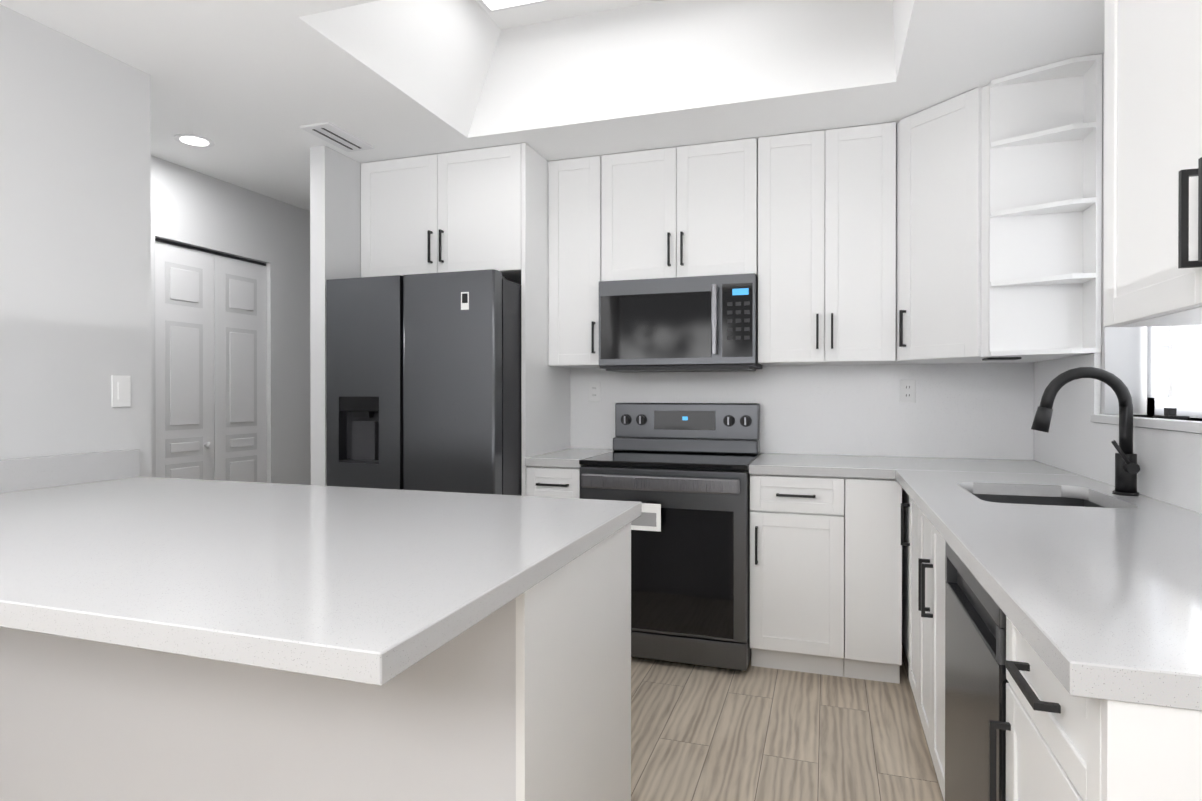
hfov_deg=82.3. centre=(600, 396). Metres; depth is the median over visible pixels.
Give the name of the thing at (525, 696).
base cabinet
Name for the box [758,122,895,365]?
upper cabinet
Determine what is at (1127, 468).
faucet
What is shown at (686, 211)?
upper cabinet
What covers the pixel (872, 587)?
base cabinet
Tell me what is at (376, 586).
countertop
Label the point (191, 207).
wall
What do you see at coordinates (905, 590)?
base cabinet
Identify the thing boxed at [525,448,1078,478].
countertop
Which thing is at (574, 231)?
upper cabinet
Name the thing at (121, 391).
switch plate
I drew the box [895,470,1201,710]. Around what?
countertop
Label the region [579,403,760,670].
range
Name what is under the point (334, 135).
ceiling vent
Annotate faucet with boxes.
[1031,367,1139,495]
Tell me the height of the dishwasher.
0.868 m
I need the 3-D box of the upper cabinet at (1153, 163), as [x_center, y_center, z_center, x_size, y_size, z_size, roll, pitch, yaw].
[1.125,-0.686,1.041,0.382,1.068,0.920,0,0,18]
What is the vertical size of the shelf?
1.068 m
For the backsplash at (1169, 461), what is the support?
attached to the wall at (1124, 354)
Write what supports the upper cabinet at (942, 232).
attached to the wall
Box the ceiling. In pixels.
[0,0,1104,210]
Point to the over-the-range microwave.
(695, 324)
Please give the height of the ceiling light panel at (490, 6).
0.022 m
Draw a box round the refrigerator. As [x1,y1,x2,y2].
[326,269,521,495]
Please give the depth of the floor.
2.45 m
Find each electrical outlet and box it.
[588,382,599,401]
[900,380,915,402]
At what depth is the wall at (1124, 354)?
2.42 m
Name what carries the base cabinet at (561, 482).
on the floor
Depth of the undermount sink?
2.35 m
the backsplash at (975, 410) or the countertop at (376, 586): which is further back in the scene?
the backsplash at (975, 410)
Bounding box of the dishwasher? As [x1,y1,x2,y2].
[945,541,1008,800]
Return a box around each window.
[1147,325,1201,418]
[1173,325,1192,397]
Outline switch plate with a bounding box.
[111,375,130,406]
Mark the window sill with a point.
(1190, 425)
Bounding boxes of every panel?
[479,0,552,12]
[521,143,569,495]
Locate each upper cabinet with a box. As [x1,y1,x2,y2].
[361,144,520,284]
[548,156,601,367]
[602,138,757,280]
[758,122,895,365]
[891,85,1079,363]
[1104,0,1201,326]
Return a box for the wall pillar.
[310,145,360,485]
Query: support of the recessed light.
in the ceiling
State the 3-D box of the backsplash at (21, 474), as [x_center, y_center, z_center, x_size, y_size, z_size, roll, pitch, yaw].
[-1.916,0.248,1.995,0.020,0.102,1.206,0,0,18]
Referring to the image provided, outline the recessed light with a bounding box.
[174,134,214,146]
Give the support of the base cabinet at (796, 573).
on the floor
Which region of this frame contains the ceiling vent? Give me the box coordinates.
[300,122,373,151]
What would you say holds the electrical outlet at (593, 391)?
attached to the backsplash at (975, 410)
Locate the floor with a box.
[631,643,943,800]
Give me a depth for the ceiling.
2.87 m
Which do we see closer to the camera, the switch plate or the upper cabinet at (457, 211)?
the switch plate
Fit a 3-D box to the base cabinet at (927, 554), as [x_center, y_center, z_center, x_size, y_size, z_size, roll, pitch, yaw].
[1.340,0.776,2.151,0.662,0.875,0.908,0,0,18]
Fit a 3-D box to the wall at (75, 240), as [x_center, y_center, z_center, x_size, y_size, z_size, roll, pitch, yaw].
[-2.730,-0.002,1.056,0.940,2.440,3.620,0,0,18]
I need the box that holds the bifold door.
[155,238,266,482]
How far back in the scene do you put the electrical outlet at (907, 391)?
3.35 m
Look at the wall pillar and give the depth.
3.39 m
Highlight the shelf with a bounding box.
[988,54,1101,356]
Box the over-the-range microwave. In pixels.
[599,273,761,372]
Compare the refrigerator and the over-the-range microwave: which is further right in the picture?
the over-the-range microwave
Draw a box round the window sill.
[1090,414,1201,433]
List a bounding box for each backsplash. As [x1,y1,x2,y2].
[0,449,139,492]
[570,363,1029,459]
[1030,353,1201,513]
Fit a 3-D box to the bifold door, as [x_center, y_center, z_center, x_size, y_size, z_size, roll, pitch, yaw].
[-2.193,0.185,3.906,0.074,2.019,0.762,0,0,18]
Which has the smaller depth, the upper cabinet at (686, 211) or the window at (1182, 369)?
the window at (1182, 369)
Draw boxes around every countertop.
[0,476,641,685]
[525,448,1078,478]
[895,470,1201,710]
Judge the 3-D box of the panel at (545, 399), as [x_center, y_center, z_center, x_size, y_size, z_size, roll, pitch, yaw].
[-0.278,-0.012,3.633,0.021,2.438,0.630,0,0,18]
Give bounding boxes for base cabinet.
[0,522,630,800]
[526,466,579,498]
[750,474,843,676]
[844,477,901,683]
[901,496,945,800]
[902,488,908,662]
[989,616,1201,800]
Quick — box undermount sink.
[973,494,1104,507]
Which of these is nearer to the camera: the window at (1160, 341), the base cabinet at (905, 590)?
the window at (1160, 341)
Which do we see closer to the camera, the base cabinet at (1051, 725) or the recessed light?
the base cabinet at (1051, 725)
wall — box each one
[0,4,150,476]
[151,155,310,484]
[1101,53,1199,420]

